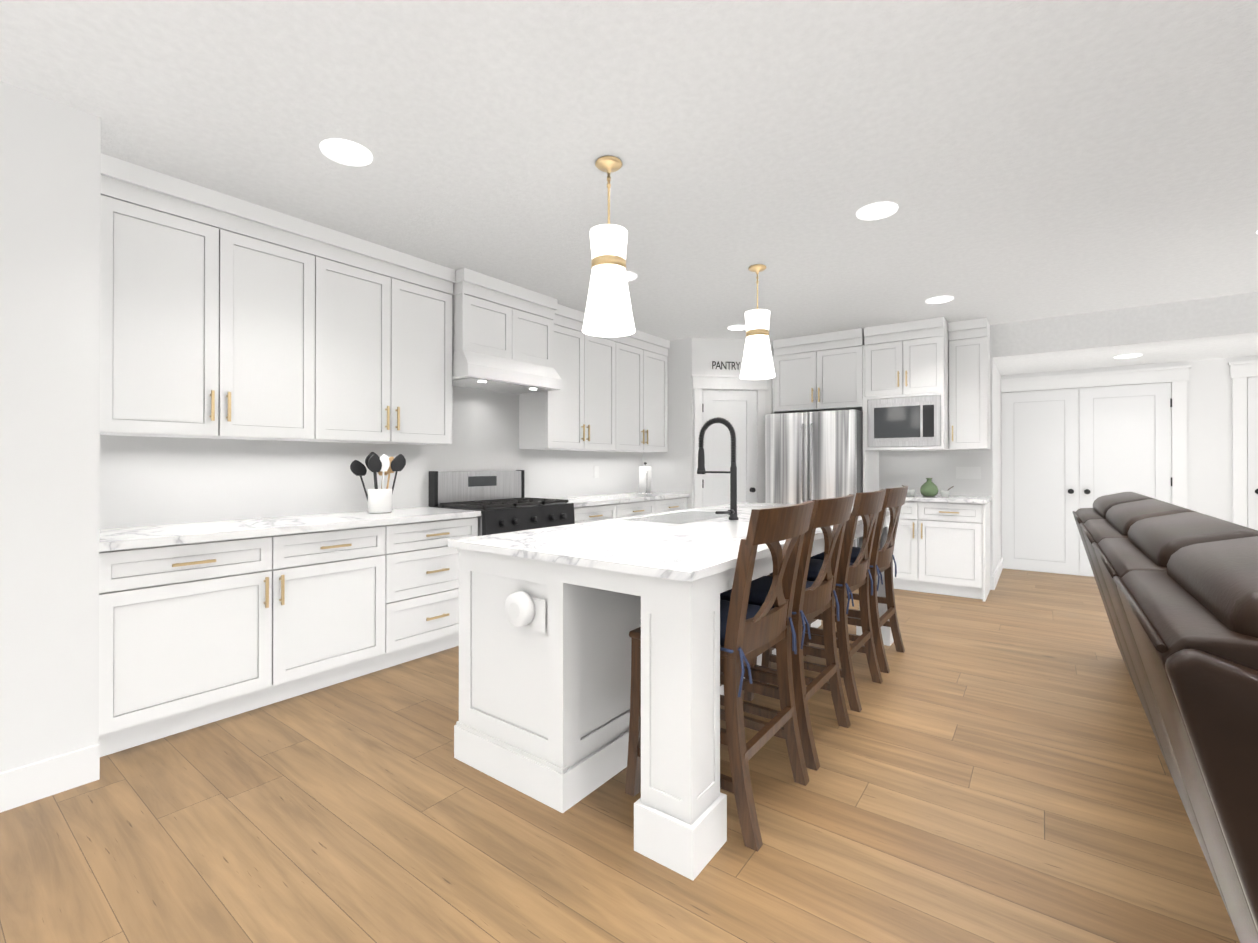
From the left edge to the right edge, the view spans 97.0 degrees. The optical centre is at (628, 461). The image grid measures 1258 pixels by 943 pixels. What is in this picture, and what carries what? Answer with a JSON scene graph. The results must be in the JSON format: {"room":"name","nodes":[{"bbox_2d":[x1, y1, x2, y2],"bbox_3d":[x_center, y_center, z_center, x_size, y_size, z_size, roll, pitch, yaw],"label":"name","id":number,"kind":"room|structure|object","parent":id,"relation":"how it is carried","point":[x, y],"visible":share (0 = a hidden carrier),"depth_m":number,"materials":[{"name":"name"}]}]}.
{"room":"kitchen","nodes":[
{"label":"kitchen","id":0,"kind":"room"},
{"bbox_2d":[0,81,100,772],"bbox_3d":[-3.615,-0.062,0.899,0.915,2.600,3.900,0,0,37],"label":"wall","id":1,"kind":"structure","parent":0,"point":[50,191],"depth_m":2.08,"materials":[{"name":"white paint"}]},
{"bbox_2d":[0,744,99,812],"bbox_3d":[-3.182,1.169,0.697,0.016,0.135,3.700,0,0,37],"label":"baseboard","id":2,"kind":"structure","parent":1,"relation":"attached to","point":[42,779],"depth_m":2.07,"materials":[{"name":"white paint"}]},
{"bbox_2d":[99,386,642,529],"bbox_3d":[-1.330,-0.049,4.571,0.200,2.600,4.720,0,0,37],"label":"backsplash","id":3,"kind":"structure","parent":0,"point":[150,481],"depth_m":3.50,"materials":[{"name":"white tile"}]},
{"bbox_2d":[100,173,331,441],"bbox_3d":[-2.196,-0.698,2.946,0.348,1.137,0.986,0,0,37],"label":"upper cabinet","id":4,"kind":"object","parent":3,"relation":"attached to","point":[224,316],"depth_m":2.78,"materials":[{"name":"white paint"}]},
{"bbox_2d":[316,245,454,444],"bbox_3d":[-1.680,-0.696,3.640,0.348,1.137,0.987,0,0,37],"label":"upper cabinet","id":5,"kind":"object","parent":3,"relation":"attached to","point":[392,323],"depth_m":3.55,"materials":[{"name":"white paint"}]},
{"bbox_2d":[452,268,560,393],"bbox_3d":[-1.040,-0.966,4.365,0.513,0.765,0.930,0,0,37],"label":"range hood","id":6,"kind":"object","parent":3,"relation":"attached to","point":[503,336],"visible":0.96,"depth_m":4.17,"materials":[{"name":"white paint"}]},
{"bbox_2d":[519,313,619,451],"bbox_3d":[-0.528,-0.685,5.190,0.348,1.147,0.995,0,0,37],"label":"upper cabinet","id":7,"kind":"object","parent":3,"relation":"attached to","point":[584,415],"depth_m":5.00,"materials":[{"name":"white paint"}]},
{"bbox_2d":[594,466,598,477],"bbox_3d":[-0.336,0.106,5.735,0.005,0.120,0.075,0,0,37],"label":"switch plate","id":8,"kind":"object","parent":3,"relation":"attached to","point":[596,468],"depth_m":5.73,"materials":[{"name":"white plastic"}]},
{"bbox_2d":[620,336,667,451],"bbox_3d":[-0.007,-0.683,5.891,0.348,1.147,0.997,0,0,37],"label":"upper cabinet","id":9,"kind":"object","parent":3,"relation":"attached to","point":[643,364],"depth_m":5.81,"materials":[{"name":"white paint"}]},
{"bbox_2d":[0,568,1239,942],"bbox_3d":[1.485,1.271,1.901,8.400,0.060,11.600,0,0,37],"label":"floor","id":10,"kind":"structure","parent":0,"point":[994,768],"depth_m":1.88,"materials":[{"name":"brown wood"}]},
{"bbox_2d":[99,536,290,756],"bbox_3d":[-2.202,0.806,2.727,0.594,0.876,0.717,0,0,37],"label":"base cabinet","id":11,"kind":"object","parent":10,"relation":"on","point":[202,623],"depth_m":2.53,"materials":[{"name":"white paint"}]},
{"bbox_2d":[99,508,480,551],"bbox_3d":[-1.831,0.350,3.204,0.622,0.036,1.925,0,0,37],"label":"countertop","id":12,"kind":"structure","parent":11,"relation":"on","point":[160,536],"depth_m":2.85,"materials":[{"name":"white stone"}]},
{"bbox_2d":[350,452,405,512],"bbox_3d":[-1.639,0.134,3.653,0.148,0.397,0.327,0,0,37],"label":"utensil crock","id":13,"kind":"object","parent":12,"relation":"on","point":[379,500],"visible":1,"depth_m":3.61,"materials":[{"name":"white ceramic"}]},
{"bbox_2d":[291,524,390,697],"bbox_3d":[-1.864,0.808,3.182,0.594,0.876,0.661,0,0,37],"label":"base cabinet","id":14,"kind":"object","parent":10,"relation":"on","point":[341,580],"depth_m":3.07,"materials":[{"name":"white paint"}]},
{"bbox_2d":[391,516,477,666],"bbox_3d":[-1.487,0.810,3.690,0.594,0.876,0.726,0,0,37],"label":"base cabinet","id":15,"kind":"object","parent":10,"relation":"on","point":[424,570],"depth_m":3.49,"materials":[{"name":"white paint"}]},
{"bbox_2d":[429,470,574,535],"bbox_3d":[-0.949,0.660,4.310,0.712,1.180,0.892,0,0,37],"label":"range","id":16,"kind":"object","parent":10,"relation":"on","point":[499,501],"visible":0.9,"depth_m":4.25,"materials":[{"name":"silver metal"}]},
{"bbox_2d":[574,504,622,523],"bbox_3d":[-0.523,0.815,4.987,0.594,0.876,0.686,0,0,37],"label":"base cabinet","id":17,"kind":"object","parent":10,"relation":"on","point":[601,511],"depth_m":4.84,"materials":[{"name":"white paint"}]},
{"bbox_2d":[547,492,689,507],"bbox_3d":[-0.156,0.358,5.459,0.622,0.036,1.885,0,0,37],"label":"countertop","id":18,"kind":"structure","parent":17,"relation":"on","point":[633,497],"depth_m":5.30,"materials":[{"name":"white stone"}]},
{"bbox_2d":[638,462,651,493],"bbox_3d":[0.174,0.172,5.957,0.150,0.338,0.150,0,0,37],"label":"paper towel holder","id":19,"kind":"object","parent":18,"relation":"on","point":[644,479],"visible":0.98,"depth_m":5.90,"materials":[{"name":"white paper"}]},
{"bbox_2d":[623,500,658,517],"bbox_3d":[-0.167,0.816,5.466,0.594,0.876,0.752,0,0,37],"label":"base cabinet","id":20,"kind":"object","parent":10,"relation":"on","point":[645,507],"depth_m":5.36,"materials":[{"name":"white paint"}]},
{"bbox_2d":[448,514,893,880],"bbox_3d":[0.572,0.803,3.148,1.176,0.886,2.862,0,0,37],"label":"kitchen island","id":21,"kind":"object","parent":10,"relation":"on","point":[544,718],"depth_m":2.03,"materials":[{"name":"white paint"}]},
{"bbox_2d":[505,591,545,632],"bbox_3d":[-0.391,0.557,2.069,0.179,0.139,0.050,0,0,37],"label":"outlet","id":22,"kind":"object","parent":21,"relation":"attached to","point":[522,608],"visible":1,"depth_m":2.06,"materials":[{"name":"white plastic"}]},
{"bbox_2d":[448,502,889,581],"bbox_3d":[0.572,0.346,3.150,1.176,0.028,2.890,0,0,37],"label":"island countertop","id":23,"kind":"structure","parent":21,"relation":"on","point":[677,546],"depth_m":2.27,"materials":[{"name":"white stone"}]},
{"bbox_2d":[697,417,738,519],"bbox_3d":[0.473,0.034,3.192,0.264,0.593,0.199,0,0,37],"label":"faucet","id":24,"kind":"object","parent":23,"relation":"on","point":[732,512],"visible":1,"depth_m":3.18,"materials":[{"name":"black metal"}]},
{"bbox_2d":[659,496,689,512],"bbox_3d":[0.190,0.818,5.945,0.594,0.876,0.686,0,0,37],"label":"base cabinet","id":25,"kind":"object","parent":10,"relation":"on","point":[681,504],"depth_m":5.82,"materials":[{"name":"white paint"}]},
{"bbox_2d":[625,501,813,851],"bbox_3d":[0.364,0.697,2.113,0.579,1.090,0.526,0,0,37],"label":"stool","id":26,"kind":"object","parent":10,"relation":"on","point":[749,633],"visible":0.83,"depth_m":1.94,"materials":[{"name":"brown wood"}]},
{"bbox_2d":[720,494,854,770],"bbox_3d":[0.710,0.699,2.579,0.579,1.090,0.526,0,0,37],"label":"stool","id":27,"kind":"object","parent":10,"relation":"on","point":[815,598],"visible":0.67,"depth_m":2.41,"materials":[{"name":"brown wood"}]},
{"bbox_2d":[765,409,862,589],"bbox_3d":[2.056,0.374,5.983,0.922,1.765,0.911,0,0,37],"label":"refrigerator","id":28,"kind":"object","parent":10,"relation":"on","point":[811,456],"visible":0.33,"depth_m":5.63,"materials":[{"name":"grey metal"}]},
{"bbox_2d":[760,489,885,711],"bbox_3d":[1.101,0.701,3.104,0.579,1.090,0.526,0,0,37],"label":"stool","id":29,"kind":"object","parent":10,"relation":"on","point":[856,574],"visible":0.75,"depth_m":2.90,"materials":[{"name":"brown wood"}]},
{"bbox_2d":[802,486,907,673],"bbox_3d":[1.482,0.703,3.618,0.579,1.090,0.526,0,0,37],"label":"stool","id":30,"kind":"object","parent":10,"relation":"on","point":[882,559],"visible":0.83,"depth_m":3.42,"materials":[{"name":"brown wood"}]},
{"bbox_2d":[888,494,991,601],"bbox_3d":[2.958,0.798,5.513,1.034,0.914,0.642,0,0,37],"label":"base cabinet","id":31,"kind":"object","parent":10,"relation":"on","point":[942,545],"visible":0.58,"depth_m":5.20,"materials":[{"name":"white paint"}]},
{"bbox_2d":[902,485,914,495],"bbox_3d":[2.801,0.285,5.574,0.120,0.109,0.083,0,0,37],"label":"bowl","id":32,"kind":"object","parent":31,"relation":"on","point":[910,492],"visible":0.88,"depth_m":5.53,"materials":[{"name":"white ceramic"}]},
{"bbox_2d":[920,478,938,496],"bbox_3d":[2.948,0.249,5.465,0.164,0.180,0.164,0,0,37],"label":"vase","id":33,"kind":"object","parent":31,"relation":"on","point":[929,488],"visible":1,"depth_m":5.42,"materials":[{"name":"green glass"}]},
{"bbox_2d":[940,486,953,496],"bbox_3d":[3.071,0.285,5.373,0.120,0.109,0.083,0,0,37],"label":"bowl","id":34,"kind":"object","parent":31,"relation":"on","point":[944,493],"visible":1,"depth_m":5.35,"materials":[{"name":"white ceramic"}]},
{"bbox_2d":[1072,492,1257,942],"bbox_3d":[2.366,0.710,1.964,1.139,1.063,3.500,0,0,37],"label":"sofa","id":35,"kind":"object","parent":10,"relation":"on","point":[1177,587],"visible":1,"depth_m":1.08,"materials":[{"name":"brown leather"}]},
{"bbox_2d":[0,0,1257,340],"bbox_3d":[1.485,-1.384,1.910,8.400,0.050,11.600,0,0,37],"label":"ceiling","id":36,"kind":"structure","parent":0,"point":[1020,160],"depth_m":2.31,"materials":[{"name":"white paint"}]},
{"bbox_2d":[320,138,372,165],"bbox_3d":[-1.237,-1.353,2.439,0.207,0.007,0.207,0,0,-2],"label":"recessed light","id":37,"kind":"object","parent":36,"relation":"in","point":[345,152],"depth_m":2.43,"materials":[{"name":"white plastic"}]},
{"bbox_2d":[582,156,634,336],"bbox_3d":[-0.091,-0.973,2.520,0.242,0.764,0.242,0,0,37],"label":"pendant light","id":38,"kind":"object","parent":36,"relation":"hanging from","point":[608,312],"visible":1,"depth_m":2.45,"materials":[{"name":"gold metal"}]},
{"bbox_2d":[626,271,636,280],"bbox_3d":[-0.044,-1.347,4.044,0.207,0.007,0.207,0,0,13],"label":"recessed light","id":39,"kind":"object","parent":36,"relation":"in","point":[630,275],"depth_m":4.02,"materials":[{"name":"white"}]},
{"bbox_2d":[727,325,745,330],"bbox_3d":[1.089,-1.342,5.569,0.207,0.007,0.207,0,0,31],"label":"recessed light","id":40,"kind":"object","parent":36,"relation":"in","point":[734,327],"depth_m":5.56,"materials":[{"name":"white"}]},
{"bbox_2d":[740,264,774,379],"bbox_3d":[0.891,-0.968,3.858,0.242,0.764,0.242,0,0,37],"label":"pendant light","id":41,"kind":"object","parent":36,"relation":"hanging from","point":[757,363],"visible":1,"depth_m":3.79,"materials":[{"name":"gold metal"}]},
{"bbox_2d":[856,202,897,219],"bbox_3d":[1.338,-1.351,3.004,0.207,0.007,0.207,0,0,28],"label":"recessed light","id":42,"kind":"object","parent":36,"relation":"in","point":[880,209],"depth_m":3.00,"materials":[{"name":"white plastic"}]},
{"bbox_2d":[925,296,953,303],"bbox_3d":[2.579,-1.345,4.623,0.207,0.007,0.207,0,0,-2],"label":"recessed light","id":43,"kind":"object","parent":36,"relation":"in","point":[939,299],"depth_m":4.61,"materials":[{"name":"white"}]},
{"bbox_2d":[992,292,1257,375],"bbox_3d":[5.854,-1.189,4.643,4.650,0.320,1.400,0,0,37],"label":"soffit","id":44,"kind":"structure","parent":36,"relation":"attached to","point":[1211,328],"depth_m":5.01,"materials":[{"name":"white paint"}]},
{"bbox_2d":[1114,354,1141,358],"bbox_3d":[4.832,-1.022,5.389,0.207,0.007,0.207,0,0,-2],"label":"recessed light","id":45,"kind":"object","parent":36,"relation":"in","point":[1127,355],"depth_m":5.40,"materials":[{"name":"white plastic"}]},
{"bbox_2d":[643,338,773,508],"bbox_3d":[1.052,-0.041,6.695,1.490,2.600,1.530,0,0,37],"label":"wall","id":46,"kind":"structure","parent":0,"point":[672,469],"depth_m":6.10,"materials":[{"name":"white paint"}]},
{"bbox_2d":[712,361,739,369],"bbox_3d":[1.064,-1.051,6.074,0.319,0.086,0.004,0,0,-8],"label":"sign","id":47,"kind":"object","parent":46,"relation":"attached to","point":[724,366],"visible":1,"depth_m":6.07,"materials":[{"name":"grey"}]},
{"bbox_2d":[691,374,767,507],"bbox_3d":[1.103,0.157,6.062,0.870,2.200,0.033,0,0,-8],"label":"door frame","id":48,"kind":"structure","parent":46,"relation":"attached to","point":[700,382],"depth_m":6.05,"materials":[{"name":"white paint"}]},
{"bbox_2d":[702,389,756,506],"bbox_3d":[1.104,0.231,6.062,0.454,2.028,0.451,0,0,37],"label":"pantry door","id":49,"kind":"structure","parent":46,"relation":"in","point":[737,409],"depth_m":6.07,"materials":[{"name":"white paint"}]},
{"bbox_2d":[879,325,1000,575],"bbox_3d":[3.241,-0.041,6.706,2.010,2.600,1.600,0,0,37],"label":"wall","id":50,"kind":"structure","parent":0,"point":[911,469],"depth_m":5.75,"materials":[{"name":"white paint"}]},
{"bbox_2d":[773,337,867,412],"bbox_3d":[2.163,-0.904,6.132,0.930,0.702,0.608,0,0,37],"label":"upper cabinet","id":51,"kind":"object","parent":50,"relation":"attached to","point":[857,369],"depth_m":5.86,"materials":[{"name":"white paint"}]},
{"bbox_2d":[865,325,948,400],"bbox_3d":[2.834,-0.953,5.634,0.700,0.607,0.608,0,0,37],"label":"upper cabinet","id":52,"kind":"object","parent":50,"relation":"attached to","point":[906,362],"depth_m":5.37,"materials":[{"name":"white paint"}]},
{"bbox_2d":[877,397,948,448],"bbox_3d":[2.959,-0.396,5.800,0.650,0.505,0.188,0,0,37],"label":"upper cabinet","id":53,"kind":"object","parent":50,"relation":"attached to","point":[944,400],"depth_m":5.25,"materials":[{"name":"white paint"}]},
{"bbox_2d":[868,395,940,446],"bbox_3d":[2.768,-0.385,5.543,0.644,0.474,0.412,0,0,37],"label":"microwave oven","id":54,"kind":"object","parent":53,"relation":"in","point":[906,422],"visible":0.98,"depth_m":5.38,"materials":[{"name":"silver metal"}]},
{"bbox_2d":[948,318,989,449],"bbox_3d":[3.319,-0.734,5.426,0.318,1.222,0.362,0,0,37],"label":"upper cabinet","id":55,"kind":"object","parent":50,"relation":"attached to","point":[969,384],"visible":1,"depth_m":5.31,"materials":[{"name":"white paint"}]},
{"bbox_2d":[1001,355,1257,576],"bbox_3d":[6.331,-0.046,5.281,4.650,2.600,0.200,0,0,37],"label":"wall","id":56,"kind":"structure","parent":0,"point":[1209,447],"depth_m":5.57,"materials":[{"name":"white paint"}]},
{"bbox_2d":[991,557,1002,589],"bbox_3d":[3.989,1.189,6.012,0.015,0.135,1.415,0,0,37],"label":"baseboard","id":57,"kind":"structure","parent":56,"relation":"attached to","point":[994,579],"depth_m":5.76,"materials":[{"name":"white paint"}]},
{"bbox_2d":[1001,382,1171,575],"bbox_3d":[4.970,0.216,6.118,1.456,2.058,0.074,0,0,37],"label":"double door","id":58,"kind":"structure","parent":56,"relation":"in","point":[1107,440],"depth_m":6.20,"materials":[{"name":"white paint"}]},
{"bbox_2d":[1001,360,1257,526],"bbox_3d":[5.566,0.139,5.701,2.919,2.232,0.035,0,0,37],"label":"door frame","id":59,"kind":"structure","parent":56,"relation":"attached to","point":[1240,373],"depth_m":5.67,"materials":[{"name":"white paint"}]},
{"bbox_2d":[1247,377,1257,529],"bbox_3d":[6.300,0.212,5.130,0.800,2.058,0.073,0,0,37],"label":"hall door","id":60,"kind":"structure","parent":56,"relation":"in","point":[1252,426],"depth_m":5.37,"materials":[{"name":"white paint"}]}
]}

